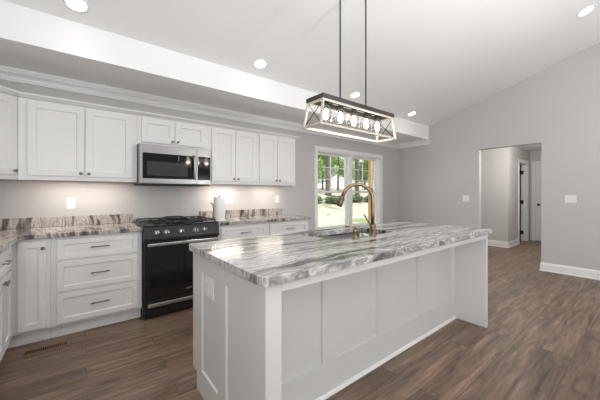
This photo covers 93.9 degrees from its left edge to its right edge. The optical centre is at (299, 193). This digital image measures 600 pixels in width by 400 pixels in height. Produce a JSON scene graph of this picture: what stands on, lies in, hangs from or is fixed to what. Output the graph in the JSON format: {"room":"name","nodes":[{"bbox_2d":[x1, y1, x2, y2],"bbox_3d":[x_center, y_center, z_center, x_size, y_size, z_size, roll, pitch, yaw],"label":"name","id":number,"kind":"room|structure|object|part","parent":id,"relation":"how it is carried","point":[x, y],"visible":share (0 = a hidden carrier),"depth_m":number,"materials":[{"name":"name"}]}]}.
{"room":"kitchen","nodes":[
{"label":"kitchen","id":0,"kind":"room"},
{"bbox_2d":[0,79,397,230],"bbox_3d":[-0.472,-0.166,4.528,7.232,2.820,0.150,0,0,-38],"label":"wall","id":1,"kind":"structure","parent":0,"point":[28,198],"depth_m":3.52,"materials":[{"name":"grey paint"}]},
{"bbox_2d":[0,92,21,180],"bbox_3d":[-2.718,-0.492,2.281,0.618,0.728,0.607,0,0,-38],"label":"upper cabinet","id":2,"kind":"object","parent":1,"relation":"attached to","point":[8,103],"visible":0.91,"depth_m":2.39,"materials":[{"name":"white paint"}]},
{"bbox_2d":[0,214,132,229],"bbox_3d":[-1.925,0.280,2.002,1.525,0.100,2.029,0,0,-38],"label":"backsplash","id":3,"kind":"structure","parent":1,"relation":"attached to","point":[35,222],"depth_m":2.87,"materials":[{"name":"stone"}]},
{"bbox_2d":[66,197,74,208],"bbox_3d":[-2.389,0.094,2.923,0.072,0.118,0.008,0,0,-38],"label":"wall outlet","id":4,"kind":"object","parent":1,"relation":"attached to","point":[70,201],"visible":1,"depth_m":2.92,"materials":[{"name":"white plastic"}]},
{"bbox_2d":[18,97,136,182],"bbox_3d":[-2.202,-0.492,2.849,0.915,0.728,0.350,0,0,-38],"label":"upper cabinet","id":5,"kind":"object","parent":1,"relation":"attached to","point":[57,141],"visible":1,"depth_m":2.70,"materials":[{"name":"white paint"}]},
{"bbox_3d":[-2.271,-0.502,2.621,0.405,0.667,0.020,0,0,-38],"label":"door","id":6,"kind":"part","parent":5,"relation":"part of","materials":[{"name":"white paint"}]},
{"bbox_3d":[-1.951,-0.502,2.872,0.393,0.667,0.020,0,0,-38],"label":"door","id":7,"kind":"part","parent":5,"relation":"part of","materials":[{"name":"white paint"}]},
{"bbox_2d":[137,115,207,149],"bbox_3d":[-1.535,-0.699,3.373,0.776,0.315,0.350,0,0,-38],"label":"upper cabinet","id":8,"kind":"object","parent":1,"relation":"attached to","point":[150,130],"visible":0.94,"depth_m":3.23,"materials":[{"name":"white paint"}]},
{"bbox_3d":[-1.593,-0.704,3.153,0.339,0.265,0.020,0,0,-38],"label":"door","id":9,"kind":"part","parent":8,"relation":"part of","materials":[{"name":"white paint"}]},
{"bbox_2d":[133,143,210,185],"bbox_3d":[-1.503,-0.321,3.332,0.768,0.439,0.452,0,0,-38],"label":"microwave","id":10,"kind":"object","parent":8,"relation":"attached to","point":[157,165],"visible":0.98,"depth_m":3.17,"materials":[{"name":"silver metal"}]},
{"bbox_3d":[-1.453,-0.307,3.148,0.556,0.276,0.002,0,0,-38],"label":"door glass","id":11,"kind":"part","parent":10,"relation":"part of","materials":[{"name":"black glass"}]},
{"bbox_3d":[-1.239,-0.314,3.288,0.025,0.289,0.058,0,0,-38],"label":"handle","id":12,"kind":"part","parent":10,"relation":"part of","materials":[{"name":"grey metal"}]},
{"bbox_3d":[-1.165,-0.327,3.390,0.164,0.424,0.024,0,0,-38],"label":"control panel","id":13,"kind":"part","parent":10,"relation":"part of","materials":[{"name":"black glass"}]},
{"bbox_3d":[-1.315,-0.704,3.371,0.353,0.265,0.020,0,0,-38],"label":"door","id":14,"kind":"part","parent":8,"relation":"part of","materials":[{"name":"white paint"}]},
{"bbox_2d":[0,65,428,148],"bbox_3d":[-0.186,-1.121,4.188,6.962,0.105,0.740,0,0,-38],"label":"trim","id":15,"kind":"structure","parent":1,"relation":"attached to","point":[7,73],"depth_m":3.38,"materials":[{"name":"white paint"}]},
{"bbox_2d":[224,195,231,203],"bbox_3d":[-1.022,0.079,3.996,0.118,0.118,0.008,0,0,-38],"label":"wall outlet","id":16,"kind":"object","parent":1,"relation":"attached to","point":[228,198],"visible":0.92,"depth_m":4.00,"materials":[{"name":"white plastic"}]},
{"bbox_2d":[208,126,256,184],"bbox_3d":[-0.953,-0.492,3.829,0.700,0.728,0.350,0,0,-38],"label":"upper cabinet","id":17,"kind":"object","parent":1,"relation":"attached to","point":[233,152],"visible":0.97,"depth_m":3.69,"materials":[{"name":"white paint"}]},
{"bbox_3d":[-0.986,-0.502,3.629,0.317,0.667,0.020,0,0,-38],"label":"door","id":18,"kind":"part","parent":17,"relation":"part of","materials":[{"name":"white paint"}]},
{"bbox_3d":[-0.734,-0.502,3.827,0.310,0.667,0.020,0,0,-38],"label":"door","id":19,"kind":"part","parent":17,"relation":"part of","materials":[{"name":"white paint"}]},
{"bbox_2d":[200,208,281,218],"bbox_3d":[-0.814,0.280,4.151,1.332,0.100,0.020,0,0,-38],"label":"backsplash","id":20,"kind":"structure","parent":1,"relation":"attached to","point":[275,211],"depth_m":4.16,"materials":[{"name":"stone"}]},
{"bbox_2d":[257,133,294,185],"bbox_3d":[-0.415,-0.492,4.252,0.665,0.728,0.350,0,0,-38],"label":"upper cabinet","id":21,"kind":"object","parent":1,"relation":"attached to","point":[275,154],"visible":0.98,"depth_m":4.11,"materials":[{"name":"white paint"}]},
{"bbox_2d":[0,85,299,138],"bbox_3d":[-1.373,-0.875,3.316,3.470,0.035,0.358,0,0,-43],"label":"trim","id":22,"kind":"structure","parent":21,"relation":"attached to","point":[4,89],"depth_m":2.95,"materials":[{"name":"white paint"}]},
{"bbox_3d":[-0.456,-0.502,4.045,0.301,0.667,0.020,0,0,-38],"label":"door","id":23,"kind":"part","parent":21,"relation":"part of","materials":[{"name":"white paint"}]},
{"bbox_3d":[-0.212,-0.502,4.236,0.304,0.667,0.020,0,0,-38],"label":"door","id":24,"kind":"part","parent":21,"relation":"part of","materials":[{"name":"white paint"}]},
{"bbox_2d":[275,195,278,202],"bbox_3d":[-0.365,0.079,4.512,0.072,0.118,0.008,0,0,-38],"label":"wall outlet","id":25,"kind":"object","parent":1,"relation":"attached to","point":[276,196],"visible":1,"depth_m":4.50,"materials":[{"name":"white plastic"}]},
{"bbox_2d":[314,146,382,229],"bbox_3d":[1.004,-0.049,5.658,2.002,1.626,0.195,0,0,-38],"label":"window","id":26,"kind":"structure","parent":1,"relation":"in","point":[377,159],"depth_m":5.64,"materials":[{"name":"white paint"}]},
{"bbox_3d":[0.587,-0.396,5.417,0.864,0.749,0.032,0,0,-38],"label":"sash","id":27,"kind":"part","parent":26,"relation":"part of","materials":[{"name":"white paint"}]},
{"bbox_3d":[0.610,0.298,5.389,0.864,0.719,0.032,0,0,-38],"label":"sash","id":28,"kind":"part","parent":26,"relation":"part of","materials":[{"name":"clear glass"}]},
{"bbox_3d":[1.338,-0.396,6.006,0.864,0.749,0.032,0,0,-38],"label":"sash","id":29,"kind":"part","parent":26,"relation":"part of","materials":[{"name":"white paint"}]},
{"bbox_3d":[1.360,0.298,5.978,0.864,0.719,0.032,0,0,-38],"label":"sash","id":30,"kind":"part","parent":26,"relation":"part of","materials":[{"name":"white paint"}]},
{"bbox_2d":[0,0,428,142],"bbox_3d":[-0.186,-1.375,4.188,6.962,0.402,0.740,0,0,-38],"label":"ceiling","id":31,"kind":"structure","parent":0,"point":[30,39],"depth_m":2.84,"materials":[{"name":"white paint"}]},
{"bbox_2d":[0,239,599,399],"bbox_3d":[3.514,1.304,2.565,11.080,0.120,8.160,0,0,-38],"label":"floor","id":32,"kind":"structure","parent":0,"point":[540,340],"depth_m":2.11,"materials":[{"name":"brown wood"}]},
{"bbox_2d":[0,245,12,361],"bbox_3d":[-2.295,0.806,1.777,0.661,0.875,0.701,0,0,-38],"label":"base cabinet","id":33,"kind":"object","parent":32,"relation":"on","point":[6,260],"visible":1,"depth_m":1.98,"materials":[{"name":"white paint"}]},
{"bbox_3d":[-1.963,0.848,1.814,0.020,0.528,0.280,0,0,-38],"label":"door","id":34,"kind":"part","parent":33,"relation":"part of","materials":[{"name":"white paint"}]},
{"bbox_3d":[-2.051,0.479,1.927,0.020,0.176,0.566,0,0,-38],"label":"drawer","id":35,"kind":"part","parent":33,"relation":"part of","materials":[{"name":"white paint"}]},
{"bbox_3d":[-2.139,0.848,2.039,0.020,0.528,0.280,0,0,-38],"label":"door","id":36,"kind":"part","parent":33,"relation":"part of","materials":[{"name":"white paint"}]},
{"bbox_2d":[7,238,51,348],"bbox_3d":[-2.615,0.806,2.332,0.843,0.875,0.655,0,0,-38],"label":"base cabinet","id":37,"kind":"object","parent":32,"relation":"on","point":[31,263],"visible":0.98,"depth_m":2.29,"materials":[{"name":"white paint"}]},
{"bbox_3d":[-2.192,0.751,2.295,0.173,0.721,0.020,0,0,-38],"label":"door","id":38,"kind":"part","parent":37,"relation":"part of","materials":[{"name":"white paint"}]},
{"bbox_2d":[0,222,142,253],"bbox_3d":[-1.924,0.349,2.002,1.526,0.038,2.028,0,0,-38],"label":"countertop","id":39,"kind":"structure","parent":37,"relation":"on","point":[8,237],"depth_m":2.54,"materials":[{"name":"stone"}]},
{"bbox_2d":[21,340,69,356],"bbox_3d":[-2.040,1.241,2.256,0.284,0.005,0.084,0,0,-38],"label":"floor vent","id":40,"kind":"object","parent":32,"relation":"in","point":[65,343],"visible":1,"depth_m":2.25,"materials":[{"name":"gold metal"}]},
{"bbox_2d":[26,342,65,354],"bbox_3d":[-2.040,1.241,2.256,0.238,0.003,0.055,0,0,-38],"label":"grille","id":41,"kind":"object","parent":40,"relation":"attached to","point":[61,344],"depth_m":2.25,"materials":[{"name":"gold metal"}]},
{"bbox_2d":[51,231,141,337],"bbox_3d":[-2.013,0.806,2.799,0.676,0.875,0.663,0,0,-38],"label":"base cabinet","id":42,"kind":"object","parent":32,"relation":"on","point":[96,280],"visible":1,"depth_m":2.55,"materials":[{"name":"white paint"}]},
{"bbox_3d":[-1.836,0.984,2.575,0.605,0.256,0.020,0,0,-38],"label":"drawer","id":43,"kind":"part","parent":42,"relation":"part of","materials":[{"name":"white paint"}]},
{"bbox_3d":[-1.836,0.712,2.575,0.605,0.255,0.020,0,0,-38],"label":"drawer","id":44,"kind":"part","parent":42,"relation":"part of","materials":[{"name":"white paint"}]},
{"bbox_3d":[-1.836,0.479,2.575,0.605,0.176,0.020,0,0,-38],"label":"drawer","id":45,"kind":"part","parent":42,"relation":"part of","materials":[{"name":"white paint"}]},
{"bbox_2d":[133,216,218,317],"bbox_3d":[-1.419,0.765,3.216,0.762,0.958,0.729,0,0,-38],"label":"gas range","id":46,"kind":"object","parent":32,"relation":"on","point":[167,259],"visible":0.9,"depth_m":2.89,"materials":[{"name":"black metal"}]},
{"bbox_3d":[-1.236,1.140,2.983,0.746,0.148,0.028,0,0,-38],"label":"storage drawer","id":47,"kind":"part","parent":46,"relation":"part of","materials":[{"name":"black metal"}]},
{"bbox_3d":[-1.216,1.101,2.958,0.700,0.035,0.036,0,0,-38],"label":"drawer handle","id":48,"kind":"part","parent":46,"relation":"part of","materials":[{"name":"grey metal"}]},
{"bbox_2d":[133,218,217,227],"bbox_3d":[-1.440,0.329,3.243,0.762,0.030,0.662,0,0,-38],"label":"cooktop","id":49,"kind":"object","parent":46,"relation":"in","point":[196,222],"depth_m":3.06,"materials":[{"name":"black metal"}]},
{"bbox_2d":[164,216,187,219],"bbox_3d":[-1.442,0.276,3.246,0.216,0.019,0.420,0,0,-38],"label":"griddle","id":50,"kind":"object","parent":46,"relation":"on","point":[165,217],"visible":0.99,"depth_m":3.22,"materials":[{"name":"black metal"}]},
{"bbox_3d":[-1.235,0.769,2.982,0.746,0.580,0.030,0,0,-38],"label":"oven door","id":51,"kind":"part","parent":46,"relation":"part of","materials":[{"name":"black metal"}]},
{"bbox_3d":[-1.231,0.399,2.976,0.760,0.140,0.044,0,0,-38],"label":"control panel","id":52,"kind":"part","parent":46,"relation":"part of","materials":[{"name":"black metal"}]},
{"bbox_3d":[-1.209,0.501,2.950,0.708,0.029,0.052,0,0,-38],"label":"oven handle","id":53,"kind":"part","parent":46,"relation":"part of","materials":[{"name":"grey metal"}]},
{"bbox_2d":[218,222,266,239],"bbox_3d":[-0.869,0.806,3.697,0.682,0.875,0.663,0,0,-38],"label":"base cabinet","id":54,"kind":"object","parent":32,"relation":"on","point":[226,232],"visible":0.18,"depth_m":3.45,"materials":[{"name":"white paint"}]},
{"bbox_2d":[267,219,307,234],"bbox_3d":[-0.325,0.806,4.124,0.696,0.875,0.663,0,0,-38],"label":"base cabinet","id":55,"kind":"object","parent":32,"relation":"on","point":[281,227],"visible":0.19,"depth_m":3.87,"materials":[{"name":"white paint"}]},
{"bbox_2d":[218,214,310,225],"bbox_3d":[-0.593,0.349,3.925,1.406,0.038,0.646,0,0,-38],"label":"countertop","id":56,"kind":"structure","parent":55,"relation":"on","point":[281,217],"depth_m":3.78,"materials":[{"name":"stone"}]},
{"bbox_2d":[211,195,225,220],"bbox_3d":[-0.994,0.173,3.445,0.168,0.312,0.156,0,0,-38],"label":"paper towel holder","id":57,"kind":"object","parent":56,"relation":"on","point":[219,195],"visible":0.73,"depth_m":3.44,"materials":[{"name":"white plastic"}]},
{"bbox_2d":[214,197,224,219],"bbox_3d":[-0.990,0.180,3.448,0.132,0.279,0.132,0,0,-38],"label":"paper towel roll","id":58,"kind":"object","parent":57,"relation":"on","point":[219,202],"visible":0.88,"depth_m":3.39,"materials":[{"name":"paper"}]},
{"bbox_2d":[193,231,487,399],"bbox_3d":[0.511,0.806,2.260,2.414,0.876,0.970,0,0,-38],"label":"kitchen island","id":59,"kind":"object","parent":32,"relation":"on","point":[310,338],"visible":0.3,"depth_m":1.74,"materials":[{"name":"grey paint"}]},
{"bbox_2d":[205,275,213,301],"bbox_3d":[-0.529,0.549,1.637,0.008,0.122,0.128,0,0,-38],"label":"wall outlet","id":60,"kind":"object","parent":59,"relation":"attached to","point":[209,283],"visible":1,"depth_m":1.63,"materials":[{"name":"white plastic"}]},
{"bbox_2d":[209,283,211,295],"bbox_3d":[-0.516,0.549,1.617,0.002,0.068,0.034,0,0,-38],"label":"receptacle","id":61,"kind":"object","parent":60,"relation":"attached to","point":[210,284],"depth_m":1.61,"materials":[{"name":"white plastic"}]},
{"bbox_3d":[-0.417,0.806,1.505,0.022,0.876,0.920,0,0,-38],"label":"panel","id":62,"kind":"part","parent":59,"relation":"part of","materials":[{"name":"grey paint"}]},
{"bbox_3d":[-0.134,0.806,1.192,0.079,0.876,0.086,0,0,-38],"label":"corner post","id":63,"kind":"part","parent":59,"relation":"part of","materials":[{"name":"grey paint"}]},
{"bbox_2d":[189,221,491,286],"bbox_3d":[0.530,0.349,2.244,2.484,0.038,0.982,0,0,-38],"label":"island countertop","id":64,"kind":"structure","parent":59,"relation":"on","point":[276,259],"depth_m":1.73,"materials":[{"name":"grey stone"}]},
{"bbox_2d":[318,231,376,239],"bbox_3d":[0.419,0.473,2.382,0.769,0.208,0.411,0,0,-38],"label":"sink","id":65,"kind":"object","parent":64,"relation":"in","point":[359,233],"visible":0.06,"depth_m":2.63,"materials":[{"name":"grey metal"}]},
{"bbox_3d":[0.227,0.463,2.232,0.280,0.188,0.411,0,0,-38],"label":"bowl","id":66,"kind":"part","parent":65,"relation":"part of","materials":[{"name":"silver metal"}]},
{"bbox_2d":[345,225,357,239],"bbox_3d":[0.378,0.279,2.058,0.097,0.101,0.044,0,0,16],"label":"soap dispenser","id":67,"kind":"object","parent":64,"relation":"on","point":[354,227],"visible":1,"depth_m":2.04,"materials":[{"name":"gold metal"}]},
{"bbox_2d":[337,183,376,236],"bbox_3d":[0.444,0.120,2.183,0.309,0.419,0.108,0,0,4],"label":"kitchen faucet","id":68,"kind":"object","parent":64,"relation":"on","point":[341,200],"visible":1,"depth_m":2.19,"materials":[{"name":"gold metal"}]},
{"bbox_3d":[0.455,0.074,2.210,0.260,0.327,0.028,0,0,6],"label":"spout","id":69,"kind":"part","parent":68,"relation":"part of","materials":[{"name":"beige metal"}]},
{"bbox_3d":[0.537,0.221,2.148,0.107,0.135,0.045,0,0,-38],"label":"lever","id":70,"kind":"part","parent":68,"relation":"part of","materials":[{"name":"brown metal"}]},
{"bbox_2d":[369,224,376,236],"bbox_3d":[0.571,0.284,2.198,0.058,0.092,0.058,0,0,-38],"label":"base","id":71,"kind":"object","parent":68,"relation":"on","point":[373,226],"depth_m":2.18,"materials":[{"name":"gold metal"}]},
{"bbox_3d":[0.625,0.806,2.103,2.354,0.876,0.020,0,0,-38],"label":"panel","id":72,"kind":"part","parent":59,"relation":"part of","materials":[{"name":"grey paint"}]},
{"bbox_3d":[0.660,1.234,2.105,2.294,0.019,0.018,0,0,-38],"label":"shoe moulding","id":73,"kind":"part","parent":59,"relation":"part of","materials":[{"name":"white paint"}]},
{"bbox_3d":[1.460,0.806,2.976,0.036,0.876,0.922,0,0,-38],"label":"support panel","id":74,"kind":"part","parent":59,"relation":"part of","materials":[{"name":"grey paint"}]},
{"bbox_2d":[3,0,599,125],"bbox_3d":[2.229,-2.039,1.087,7.232,1.167,7.120,0,0,-38],"label":"ceiling","id":75,"kind":"structure","parent":0,"point":[436,60],"depth_m":3.22,"materials":[{"name":"white paint"}]},
{"bbox_2d":[63,0,89,12],"bbox_3d":[-1.776,-1.510,2.227,0.172,0.053,0.166,0,0,-38],"label":"recessed light","id":76,"kind":"object","parent":75,"relation":"in","point":[79,6],"visible":1,"depth_m":2.24,"materials":[{"name":"white paint"}]},
{"bbox_2d":[253,59,267,68],"bbox_3d":[-0.462,-1.510,3.258,0.172,0.053,0.166,0,0,-38],"label":"recessed light","id":77,"kind":"object","parent":75,"relation":"in","point":[259,63],"visible":1,"depth_m":3.25,"materials":[{"name":"white paint"}]},
{"bbox_2d":[302,0,396,142],"bbox_3d":[0.457,-1.200,2.391,0.946,1.388,0.216,0,0,-38],"label":"linear pendant","id":78,"kind":"object","parent":75,"relation":"hanging from","point":[324,101],"visible":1,"depth_m":2.31,"materials":[{"name":"brown wood"}]},
{"bbox_3d":[0.047,-0.609,2.186,0.056,0.176,0.021,0,0,-12],"label":"post","id":79,"kind":"part","parent":78,"relation":"part of","materials":[{"name":"brown wood"}]},
{"bbox_3d":[0.161,-0.609,2.041,0.021,0.176,0.055,0,0,29],"label":"post","id":80,"kind":"part","parent":78,"relation":"part of","materials":[{"name":"brown wood"}]},
{"bbox_2d":[323,102,328,119],"bbox_3d":[0.202,-0.644,2.191,0.096,0.151,0.096,0,0,-38],"label":"bulb","id":81,"kind":"object","parent":78,"relation":"attached to","point":[326,104],"depth_m":2.18,"materials":[{"name":"white glass"}]},
{"bbox_3d":[0.328,-1.287,2.290,0.019,1.125,0.019,0,0,-38],"label":"rod","id":82,"kind":"part","parent":78,"relation":"part of","materials":[{"name":"black metal"}]},
{"bbox_2d":[337,106,343,122],"bbox_3d":[0.331,-0.644,2.292,0.096,0.151,0.096,0,0,-38],"label":"bulb","id":83,"kind":"object","parent":78,"relation":"attached to","point":[340,109],"depth_m":2.28,"materials":[{"name":"white glass"}]},
{"bbox_3d":[0.457,-0.514,2.391,0.946,0.017,0.216,0,0,-38],"label":"frame","id":84,"kind":"part","parent":78,"relation":"part of","materials":[{"name":"brown wood"}]},
{"bbox_3d":[0.460,-0.725,2.392,0.898,0.033,0.194,0,0,-38],"label":"frame","id":85,"kind":"part","parent":78,"relation":"part of","materials":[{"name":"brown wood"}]},
{"bbox_3d":[0.460,-0.701,2.392,0.890,0.012,0.186,0,0,-38],"label":"rail","id":86,"kind":"part","parent":78,"relation":"part of","materials":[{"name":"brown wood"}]},
{"bbox_2d":[351,109,356,125],"bbox_3d":[0.459,-0.644,2.393,0.096,0.151,0.096,0,0,-38],"label":"bulb","id":87,"kind":"object","parent":78,"relation":"attached to","point":[353,111],"depth_m":2.38,"materials":[{"name":"white glass"}]},
{"bbox_2d":[363,113,368,128],"bbox_3d":[0.587,-0.644,2.493,0.096,0.151,0.096,0,0,-38],"label":"bulb","id":88,"kind":"object","parent":78,"relation":"attached to","point":[365,115],"depth_m":2.48,"materials":[{"name":"white glass"}]},
{"bbox_3d":[0.585,-1.287,2.491,0.019,1.125,0.019,0,0,-38],"label":"rod","id":89,"kind":"part","parent":78,"relation":"part of","materials":[{"name":"black metal"}]},
{"bbox_2d":[374,116,379,130],"bbox_3d":[0.715,-0.644,2.594,0.096,0.151,0.096,0,0,-38],"label":"bulb","id":90,"kind":"object","parent":78,"relation":"attached to","point":[376,118],"depth_m":2.58,"materials":[{"name":"white glass"}]},
{"bbox_3d":[0.870,-0.609,2.597,0.049,0.175,0.022,0,0,-8],"label":"post","id":91,"kind":"part","parent":78,"relation":"part of","materials":[{"name":"brown wood"}]},
{"bbox_2d":[350,92,360,98],"bbox_3d":[0.844,-1.510,4.283,0.172,0.053,0.166,0,0,-38],"label":"recessed light","id":92,"kind":"object","parent":75,"relation":"in","point":[355,94],"visible":1,"depth_m":4.28,"materials":[{"name":"white paint"}]},
{"bbox_2d":[407,111,416,115],"bbox_3d":[2.103,-1.510,5.271,0.172,0.053,0.166,0,0,-38],"label":"recessed light","id":93,"kind":"object","parent":75,"relation":"in","point":[413,112],"visible":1,"depth_m":5.26,"materials":[{"name":"white paint"}]},
{"bbox_2d":[576,5,595,17],"bbox_3d":[3.433,-2.192,3.365,0.172,0.053,0.166,0,0,-38],"label":"recessed light","id":94,"kind":"object","parent":75,"relation":"in","point":[587,10],"visible":1,"depth_m":3.36,"materials":[{"name":"white paint"}]},
{"bbox_2d":[481,147,509,241],"bbox_3d":[4.343,0.044,7.162,0.120,2.400,1.650,0,0,-38],"label":"wall","id":95,"kind":"structure","parent":0,"point":[495,163],"depth_m":6.65,"materials":[{"name":"grey paint"}]},
{"bbox_2d":[488,239,518,247],"bbox_3d":[4.587,1.177,7.340,0.767,0.134,1.672,0,0,-38],"label":"baseboard","id":96,"kind":"structure","parent":95,"relation":"attached to","point":[510,244],"depth_m":6.64,"materials":[{"name":"white paint"}]},
{"bbox_2d":[398,42,599,270],"bbox_3d":[4.798,-0.659,3.573,0.120,3.807,7.860,0,0,-38],"label":"wall","id":97,"kind":"structure","parent":0,"point":[557,107],"depth_m":4.56,"materials":[{"name":"grey paint"}]},
{"bbox_2d":[463,195,468,200],"bbox_3d":[3.231,0.084,5.463,0.010,0.118,0.118,0,0,-38],"label":"light switch","id":98,"kind":"object","parent":97,"relation":"attached to","point":[465,197],"visible":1,"depth_m":5.46,"materials":[{"name":"white plastic"}]},
{"bbox_2d":[539,262,599,279],"bbox_3d":[4.675,1.177,3.712,0.142,0.134,2.310,0,0,-38],"label":"baseboard","id":99,"kind":"structure","parent":97,"relation":"attached to","point":[555,268],"depth_m":4.29,"materials":[{"name":"white paint"}]},
{"bbox_2d":[565,195,576,202],"bbox_3d":[4.149,0.076,4.294,0.010,0.118,0.130,0,0,-38],"label":"light switch","id":100,"kind":"object","parent":97,"relation":"attached to","point":[568,198],"visible":1,"depth_m":4.29,"materials":[{"name":"white plastic"}]},
{"bbox_2d":[510,146,529,240],"bbox_3d":[5.527,0.044,7.119,1.690,2.400,0.120,0,0,-38],"label":"wall","id":101,"kind":"structure","parent":0,"point":[516,153],"depth_m":6.82,"materials":[{"name":"grey paint"}]},
{"bbox_2d":[518,159,528,243],"bbox_3d":[5.474,0.184,7.543,0.870,2.120,0.888,0,0,-38],"label":"door","id":102,"kind":"structure","parent":101,"relation":"in","point":[524,202],"depth_m":7.44,"materials":[{"name":"white paint"}]},
{"bbox_2d":[515,144,540,150],"bbox_3d":[4.704,-1.206,6.760,3.668,0.100,3.030,0,0,-38],"label":"ceiling","id":103,"kind":"structure","parent":0,"point":[534,147],"depth_m":6.96,"materials":[{"name":"white paint"}]},
{"bbox_2d":[520,150,540,240],"bbox_3d":[6.109,0.044,7.843,0.120,2.400,2.760,0,0,-38],"label":"wall","id":104,"kind":"structure","parent":0,"point":[534,155],"depth_m":7.57,"materials":[{"name":"grey paint"}]},
{"bbox_2d":[532,161,540,240],"bbox_3d":[6.507,0.184,7.176,0.078,2.120,0.920,0,0,-38],"label":"door","id":105,"kind":"structure","parent":104,"relation":"in","point":[536,165],"depth_m":7.47,"materials":[{"name":"white paint"}]},
{"label":"outside","id":106,"kind":"structure","parent":0,"visible":0},
{"bbox_2d":[318,187,373,226],"bbox_3d":[4.518,0.095,37.151,60.000,3.308,45.000,0,0,-38],"label":"ground","id":107,"kind":"structure","parent":106,"point":[329,214],"depth_m":15.51,"materials":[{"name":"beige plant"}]},
{"bbox_2d":[318,195,323,203],"bbox_3d":[0.742,0.380,17.585,1.771,0.732,1.174,0,0,-38],"label":"shrub","id":108,"kind":"object","parent":107,"relation":"on","point":[320,199],"visible":0.12,"depth_m":17.60,"materials":[{"name":"green plant"}]},
{"bbox_2d":[318,158,325,179],"bbox_3d":[1.414,-4.929,26.135,3.011,9.406,2.916,0,0,-38],"label":"tree","id":109,"kind":"object","parent":107,"relation":"on","point":[320,162],"visible":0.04,"depth_m":26.07,"materials":[{"name":"green plant"}]},
{"bbox_2d":[318,155,333,189],"bbox_3d":[2.489,-4.629,31.711,2.734,8.517,2.870,0,0,11],"label":"tree","id":110,"kind":"object","parent":107,"relation":"on","point":[323,157],"visible":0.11,"depth_m":31.44,"materials":[{"name":"green plant"}]},
{"bbox_2d":[325,156,331,195],"bbox_3d":[2.386,-4.877,23.115,2.565,10.196,2.643,0,0,-38],"label":"tree","id":111,"kind":"object","parent":107,"relation":"on","point":[327,170],"visible":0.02,"depth_m":22.95,"materials":[{"name":"grey plant"}]},
{"bbox_2d":[324,195,344,203],"bbox_3d":[2.295,0.417,18.551,1.706,0.785,1.207,0,0,-38],"label":"shrub","id":112,"kind":"object","parent":107,"relation":"on","point":[332,199],"visible":0.73,"depth_m":18.25,"materials":[{"name":"green plant"}]},
{"bbox_2d":[331,157,343,190],"bbox_3d":[3.902,-4.559,28.412,2.830,8.650,2.659,0,0,-9],"label":"tree","id":113,"kind":"object","parent":107,"relation":"on","point":[339,162],"visible":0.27,"depth_m":28.27,"materials":[{"name":"green plant"}]},
{"bbox_2d":[340,164,354,179],"bbox_3d":[5.680,-4.897,33.642,2.623,9.084,2.728,0,0,-26],"label":"tree","id":114,"kind":"object","parent":107,"relation":"on","point":[353,174],"visible":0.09,"depth_m":33.36,"materials":[{"name":"green plant"}]},
{"bbox_2d":[355,159,359,194],"bbox_3d":[5.273,-5.025,25.844,2.818,10.366,2.841,0,0,-38],"label":"tree","id":115,"kind":"object","parent":107,"relation":"on","point":[356,160],"visible":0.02,"depth_m":25.86,"materials":[{"name":"grey plant"}]},
{"bbox_2d":[352,194,364,202],"bbox_3d":[3.966,0.335,20.360,1.753,0.763,1.236,0,0,-38],"label":"shrub","id":116,"kind":"object","parent":107,"relation":"on","point":[356,198],"visible":0.69,"depth_m":20.14,"materials":[{"name":"green plant"}]},
{"bbox_2d":[359,161,367,189],"bbox_3d":[8.375,-4.626,36.357,2.842,8.510,2.867,0,0,-38],"label":"tree","id":117,"kind":"object","parent":107,"relation":"on","point":[360,164],"visible":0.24,"depth_m":35.98,"materials":[{"name":"green plant"}]},
{"bbox_2d":[360,160,367,177],"bbox_3d":[7.945,-4.554,30.865,3.007,8.771,2.885,0,0,-38],"label":"tree","id":118,"kind":"object","parent":107,"relation":"on","point":[365,167],"visible":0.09,"depth_m":30.60,"materials":[{"name":"green plant"}]},
{"bbox_2d":[368,161,372,221],"bbox_3d":[1.941,-0.106,7.718,0.090,3.700,0.090,0,0,-38],"label":"wooden post","id":119,"kind":"object","parent":107,"relation":"on","point":[370,163],"visible":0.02,"depth_m":7.69,"materials":[{"name":"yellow wood"}]}
]}

